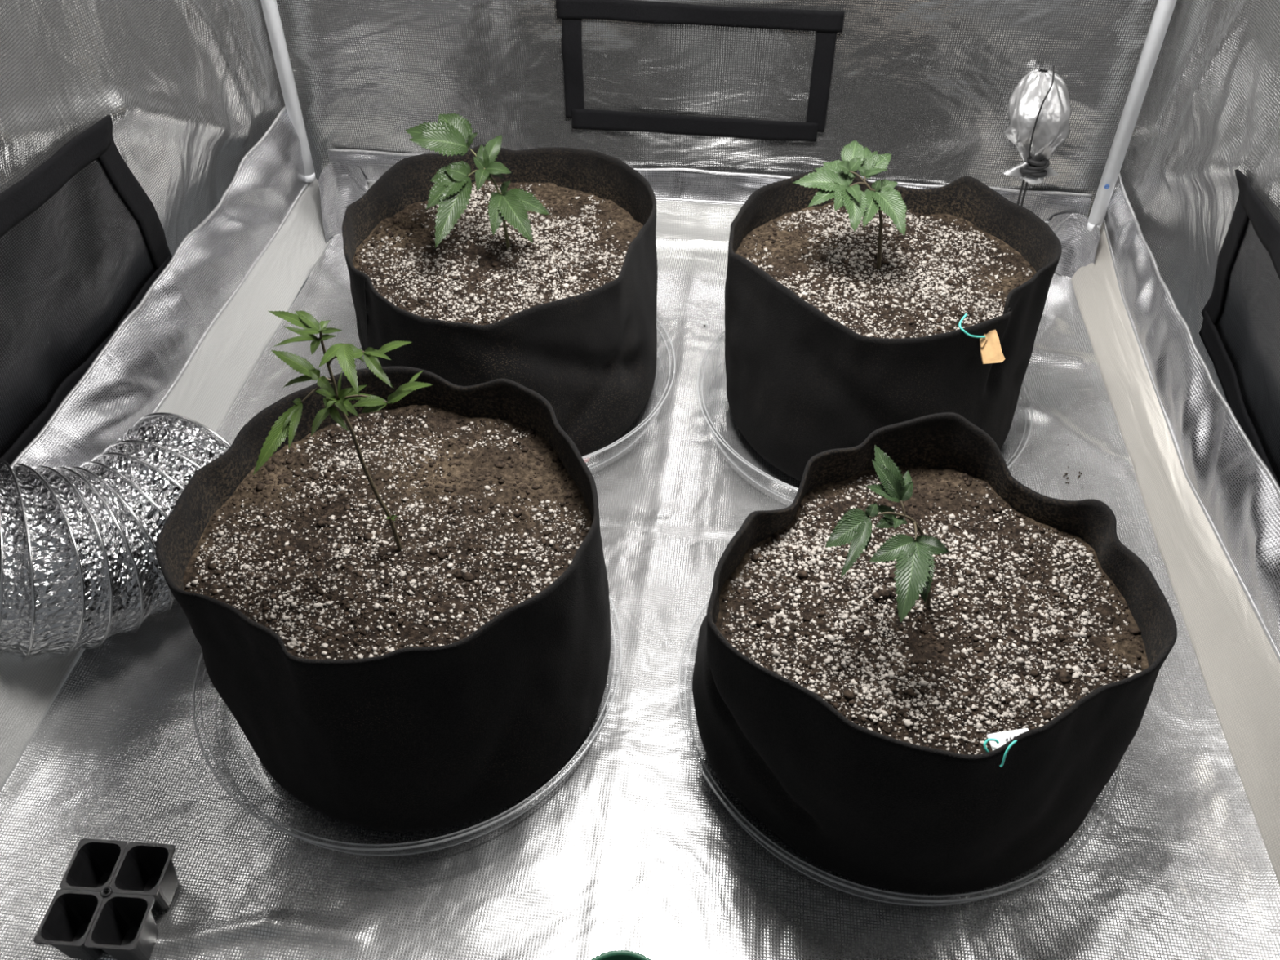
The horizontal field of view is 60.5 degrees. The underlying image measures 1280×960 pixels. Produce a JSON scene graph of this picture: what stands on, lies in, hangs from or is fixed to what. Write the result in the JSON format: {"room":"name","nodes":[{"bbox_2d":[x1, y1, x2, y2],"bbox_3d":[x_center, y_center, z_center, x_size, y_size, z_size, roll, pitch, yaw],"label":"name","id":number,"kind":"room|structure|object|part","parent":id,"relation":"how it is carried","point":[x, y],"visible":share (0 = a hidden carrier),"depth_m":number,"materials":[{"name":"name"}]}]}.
{"room":"grow tent","nodes":[
{"label":"grow tent","id":0,"kind":"room"},
{"bbox_2d":[0,0,284,256],"bbox_3d":[-0.635,-0.600,0.682,0.087,1.720,1.392,5,44,5],"label":"wall","id":1,"kind":"structure","parent":0,"point":[187,88],"depth_m":1.29,"materials":[{"name":"metal"}]},
{"bbox_2d":[0,115,172,465],"bbox_3d":[-0.628,-0.170,1.135,0.076,0.303,0.610,5,44,5],"label":"window","id":2,"kind":"structure","parent":1,"relation":"in","point":[82,242],"depth_m":1.18,"materials":[{"name":"black fabric"}]},
{"bbox_2d":[0,412,231,662],"bbox_3d":[-0.647,0.056,1.137,0.458,0.202,0.272,5,44,5],"label":"flexible duct","id":3,"kind":"object","parent":1,"relation":"attached to","point":[79,566],"visible":0.73,"depth_m":1.05,"materials":[{"name":"silver metal"}]},
{"bbox_2d":[10,106,310,468],"bbox_3d":[-0.611,-0.051,1.195,0.046,0.131,1.336,5,44,5],"label":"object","id":4,"kind":"structure","parent":1,"relation":"attached to","point":[131,377],"depth_m":1.37,"materials":[{"name":"metal"}]},
{"bbox_2d":[0,178,332,791],"bbox_3d":[-0.577,0.016,1.268,0.038,0.079,1.355,5,44,5],"label":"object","id":5,"kind":"structure","parent":1,"relation":"attached to","point":[205,393],"depth_m":1.44,"materials":[{"name":"fabric"}]},
{"bbox_2d":[260,0,315,182],"bbox_3d":[-0.513,-1.047,1.142,0.025,1.614,0.025,5,44,5],"label":"tent pole","id":6,"kind":"object","parent":1,"relation":"attached to","point":[270,9],"visible":0.82,"depth_m":1.58,"materials":[{"name":"white metal"}]},
{"bbox_2d":[318,162,368,243],"bbox_3d":[-0.463,-0.439,1.717,0.106,0.107,0.037,-31,52,-28],"label":"trim","id":7,"kind":"structure","parent":1,"relation":"attached to","point":[340,184],"depth_m":1.71,"materials":[{"name":"metal"}]},
{"bbox_2d":[0,231,1279,959],"bbox_3d":[0.029,0.087,1.240,1.184,0.021,1.360,5,44,5],"label":"floor","id":8,"kind":"structure","parent":0,"point":[633,849],"depth_m":1.01,"materials":[{"name":"metal"}]},
{"bbox_2d":[33,838,178,959],"bbox_3d":[-0.444,0.359,0.928,0.084,0.048,0.091,3,44,3],"label":"tray","id":9,"kind":"object","parent":8,"relation":"on","point":[109,890],"visible":1,"depth_m":0.92,"materials":[{"name":"black plastic"}]},
{"bbox_2d":[192,600,622,854],"bbox_3d":[-0.228,0.187,1.111,0.421,0.040,0.421,5,44,5],"label":"saucer","id":10,"kind":"object","parent":8,"relation":"on","point":[298,833],"visible":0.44,"depth_m":0.98,"materials":[{"name":"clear plastic"}]},
{"bbox_2d":[155,366,610,831],"bbox_3d":[-0.216,0.104,1.040,0.376,0.245,0.376,5,44,5],"label":"pot","id":11,"kind":"object","parent":10,"relation":"on","point":[419,739],"visible":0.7,"depth_m":0.94,"materials":[{"name":"black fabric"}]},
{"bbox_2d":[183,404,592,659],"bbox_3d":[-0.217,0.045,1.001,0.359,0.021,0.351,24,49,23],"label":"potting soil","id":12,"kind":"object","parent":11,"relation":"in","point":[489,513],"visible":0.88,"depth_m":0.99,"materials":[{"name":"brown soil"}]},
{"bbox_2d":[253,310,432,551],"bbox_3d":[-0.228,-0.006,0.878,0.127,0.261,0.102,5,44,5],"label":"seedling","id":13,"kind":"object","parent":12,"relation":"on","point":[286,424],"visible":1,"depth_m":0.83,"materials":[{"name":"green plant"}]},
{"bbox_3d":[-0.226,-0.020,0.902,0.028,0.247,0.004,5,44,5],"label":"stem","id":14,"kind":"part","parent":13,"relation":"part of","materials":[{"name":"green plant"}]},
{"bbox_2d":[591,950,650,959],"bbox_3d":[-0.015,0.419,0.844,0.082,0.082,0.082,5,44,5],"label":"cup","id":15,"kind":"object","parent":8,"relation":"on","point":[616,954],"visible":1,"depth_m":0.84,"materials":[{"name":"green plastic"}]},
{"bbox_2d":[582,330,675,469],"bbox_3d":[-0.164,-0.141,1.452,0.421,0.040,0.421,5,44,5],"label":"saucer","id":16,"kind":"object","parent":8,"relation":"on","point":[586,459],"visible":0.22,"depth_m":1.37,"materials":[{"name":"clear plastic"}]},
{"bbox_2d":[342,145,657,457],"bbox_3d":[-0.167,-0.223,1.373,0.377,0.254,0.376,5,44,5],"label":"pot","id":17,"kind":"object","parent":16,"relation":"on","point":[592,354],"visible":0.6,"depth_m":1.28,"materials":[{"name":"black fabric"}]},
{"bbox_2d":[352,181,643,324],"bbox_3d":[-0.172,-0.273,1.330,0.351,0.023,0.364,12,45,12],"label":"potting soil","id":18,"kind":"object","parent":17,"relation":"in","point":[472,277],"visible":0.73,"depth_m":1.32,"materials":[{"name":"brown soil"}]},
{"bbox_2d":[405,112,550,248],"bbox_3d":[-0.184,-0.326,1.281,0.138,0.162,0.155,-14,46,-14],"label":"seedling","id":19,"kind":"object","parent":18,"relation":"on","point":[452,135],"visible":1,"depth_m":1.26,"materials":[{"name":"green plant"}]},
{"bbox_3d":[-0.169,-0.315,1.303,0.024,0.117,0.005,5,44,5],"label":"stem","id":20,"kind":"part","parent":19,"relation":"part of","materials":[{"name":"green plant"}]},
{"bbox_2d":[696,352,1032,502],"bbox_3d":[0.283,-0.102,1.411,0.421,0.040,0.421,5,44,5],"label":"saucer","id":21,"kind":"object","parent":8,"relation":"on","point":[711,425],"visible":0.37,"depth_m":1.34,"materials":[{"name":"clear plastic"}]},
{"bbox_2d":[724,169,1062,481],"bbox_3d":[0.291,-0.189,1.340,0.378,0.249,0.367,5,44,5],"label":"pot","id":22,"kind":"object","parent":21,"relation":"on","point":[802,384],"visible":0.61,"depth_m":1.24,"materials":[{"name":"black fabric"}]},
{"bbox_2d":[735,201,1035,337],"bbox_3d":[0.290,-0.239,1.296,0.369,0.021,0.350,5,44,5],"label":"potting soil","id":23,"kind":"object","parent":22,"relation":"in","point":[944,268],"visible":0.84,"depth_m":1.30,"materials":[{"name":"brown soil"}]},
{"bbox_2d":[792,140,906,269],"bbox_3d":[0.235,-0.294,1.258,0.129,0.149,0.116,5,44,5],"label":"seedling","id":24,"kind":"object","parent":23,"relation":"on","point":[835,178],"visible":0.98,"depth_m":1.23,"materials":[{"name":"green plant"}]},
{"bbox_3d":[0.268,-0.288,1.270,0.036,0.124,0.006,5,44,5],"label":"stem","id":25,"kind":"part","parent":24,"relation":"part of","materials":[{"name":"green plant"}]},
{"bbox_2d":[958,313,1004,364],"bbox_3d":[0.362,-0.149,1.164,0.056,0.047,0.027,5,44,5],"label":"plant tag","id":26,"kind":"object","parent":22,"relation":"attached to","point":[991,352],"visible":1,"depth_m":1.17,"materials":[{"name":"paper"}]},
{"bbox_2d":[703,324,1083,487],"bbox_3d":[0.326,-0.031,1.373,0.420,0.003,0.730,-13,46,-13],"label":"soil","id":27,"kind":"object","parent":8,"relation":"on","point":[1079,476],"visible":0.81,"depth_m":1.35,"materials":[{"name":"brown soil"}]},
{"bbox_2d":[677,603,1121,904],"bbox_3d":[0.247,0.219,1.078,0.421,0.040,0.421,5,44,5],"label":"saucer","id":28,"kind":"object","parent":8,"relation":"on","point":[724,799],"visible":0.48,"depth_m":0.95,"materials":[{"name":"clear plastic"}]},
{"bbox_2d":[692,412,1177,893],"bbox_3d":[0.248,0.142,0.993,0.393,0.255,0.391,5,44,5],"label":"pot","id":29,"kind":"object","parent":28,"relation":"on","point":[866,806],"visible":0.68,"depth_m":0.89,"materials":[{"name":"black fabric"}]},
{"bbox_2d":[715,466,1148,755],"bbox_3d":[0.243,0.114,0.937,0.349,0.022,0.337,-33,53,-30],"label":"potting soil","id":30,"kind":"object","parent":29,"relation":"in","point":[1023,620],"visible":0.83,"depth_m":0.93,"materials":[{"name":"brown soil"}]},
{"bbox_2d":[825,444,949,622],"bbox_3d":[0.197,0.073,0.885,0.085,0.148,0.114,22,48,21],"label":"seedling","id":31,"kind":"object","parent":30,"relation":"on","point":[915,566],"visible":1,"depth_m":0.85,"materials":[{"name":"green plant"}]},
{"bbox_3d":[0.230,0.071,0.912,0.040,0.115,0.005,5,44,5],"label":"stem","id":32,"kind":"part","parent":31,"relation":"part of","materials":[{"name":"green plant"}]},
{"bbox_2d":[983,728,1028,767],"bbox_3d":[0.264,0.186,0.791,0.038,0.015,0.022,-30,51,-27],"label":"plant tag","id":33,"kind":"object","parent":29,"relation":"attached to","point":[997,740],"visible":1,"depth_m":0.79,"materials":[{"name":"white paper"}]},
{"bbox_2d":[276,0,1158,217],"bbox_3d":[0.083,-1.021,1.120,1.242,1.720,0.020,5,44,5],"label":"wall","id":34,"kind":"structure","parent":0,"point":[929,85],"depth_m":1.56,"materials":[{"name":"metal"}]},
{"bbox_2d":[367,182,742,241],"bbox_3d":[0.088,-0.402,1.704,1.150,0.072,0.007,5,44,5],"label":"baseboard","id":35,"kind":"structure","parent":34,"relation":"attached to","point":[674,220],"depth_m":1.71,"materials":[{"name":"metal"}]},
{"bbox_2d":[555,0,844,142],"bbox_3d":[0.079,-0.574,1.547,0.390,0.190,0.016,5,44,5],"label":"window","id":36,"kind":"structure","parent":34,"relation":"in","point":[629,65],"depth_m":1.54,"materials":[{"name":"fabric"}]},
{"bbox_2d":[328,148,1092,224],"bbox_3d":[0.088,-0.445,1.663,1.150,0.053,0.016,5,44,5],"label":"trim","id":37,"kind":"structure","parent":34,"relation":"attached to","point":[672,184],"depth_m":1.66,"materials":[{"name":"metal"}]},
{"bbox_2d":[1002,66,1071,206],"bbox_3d":[0.546,-0.455,1.536,0.090,0.248,0.063,5,44,5],"label":"port sleeve","id":38,"kind":"object","parent":34,"relation":"attached to","point":[1039,108],"visible":0.98,"depth_m":1.49,"materials":[{"name":"silver metal"}]},
{"bbox_3d":[0.546,-0.406,1.577,0.005,0.120,0.040,20,48,20],"label":"cord","id":39,"kind":"part","parent":38,"relation":"part of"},
{"bbox_3d":[0.551,-0.406,1.577,0.005,0.120,0.041,23,49,22],"label":"cord","id":40,"kind":"part","parent":38,"relation":"part of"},
{"bbox_3d":[0.543,-0.490,1.486,0.009,0.127,0.042,19,47,18],"label":"cord","id":41,"kind":"part","parent":38,"relation":"part of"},
{"bbox_2d":[1048,213,1100,278],"bbox_3d":[0.634,-0.341,1.622,0.036,0.097,0.120,-29,51,-27],"label":"trim","id":42,"kind":"structure","parent":34,"relation":"attached to","point":[1079,245],"depth_m":1.62,"materials":[{"name":"metal"}]},
{"bbox_2d":[1120,0,1279,400],"bbox_3d":[0.643,-0.493,0.572,0.098,1.720,1.393,5,44,5],"label":"wall","id":43,"kind":"structure","parent":0,"point":[1210,110],"depth_m":1.35,"materials":[{"name":"metal"}]},
{"bbox_2d":[1086,0,1177,231],"bbox_3d":[0.661,-0.949,1.041,0.025,1.616,0.025,5,44,5],"label":"tent pole","id":44,"kind":"object","parent":43,"relation":"attached to","point":[1164,9],"visible":1,"depth_m":1.47,"materials":[{"name":"white metal"}]},
{"bbox_2d":[1071,223,1279,886],"bbox_3d":[0.604,0.106,1.158,0.038,0.099,1.356,4,44,4],"label":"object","id":45,"kind":"structure","parent":43,"relation":"attached to","point":[1239,667],"depth_m":1.19,"materials":[{"name":"fabric"}]},
{"bbox_2d":[1102,172,1279,662],"bbox_3d":[0.625,0.058,1.108,0.034,0.144,1.357,3,44,4],"label":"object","id":46,"kind":"structure","parent":43,"relation":"attached to","point":[1238,495],"depth_m":1.24,"materials":[{"name":"metal"}]},
{"bbox_2d":[1199,168,1279,486],"bbox_3d":[0.656,-0.098,1.125,0.085,0.299,0.593,5,44,5],"label":"window","id":47,"kind":"structure","parent":43,"relation":"in","point":[1239,332],"depth_m":1.22,"materials":[{"name":"black fabric"}]}
]}

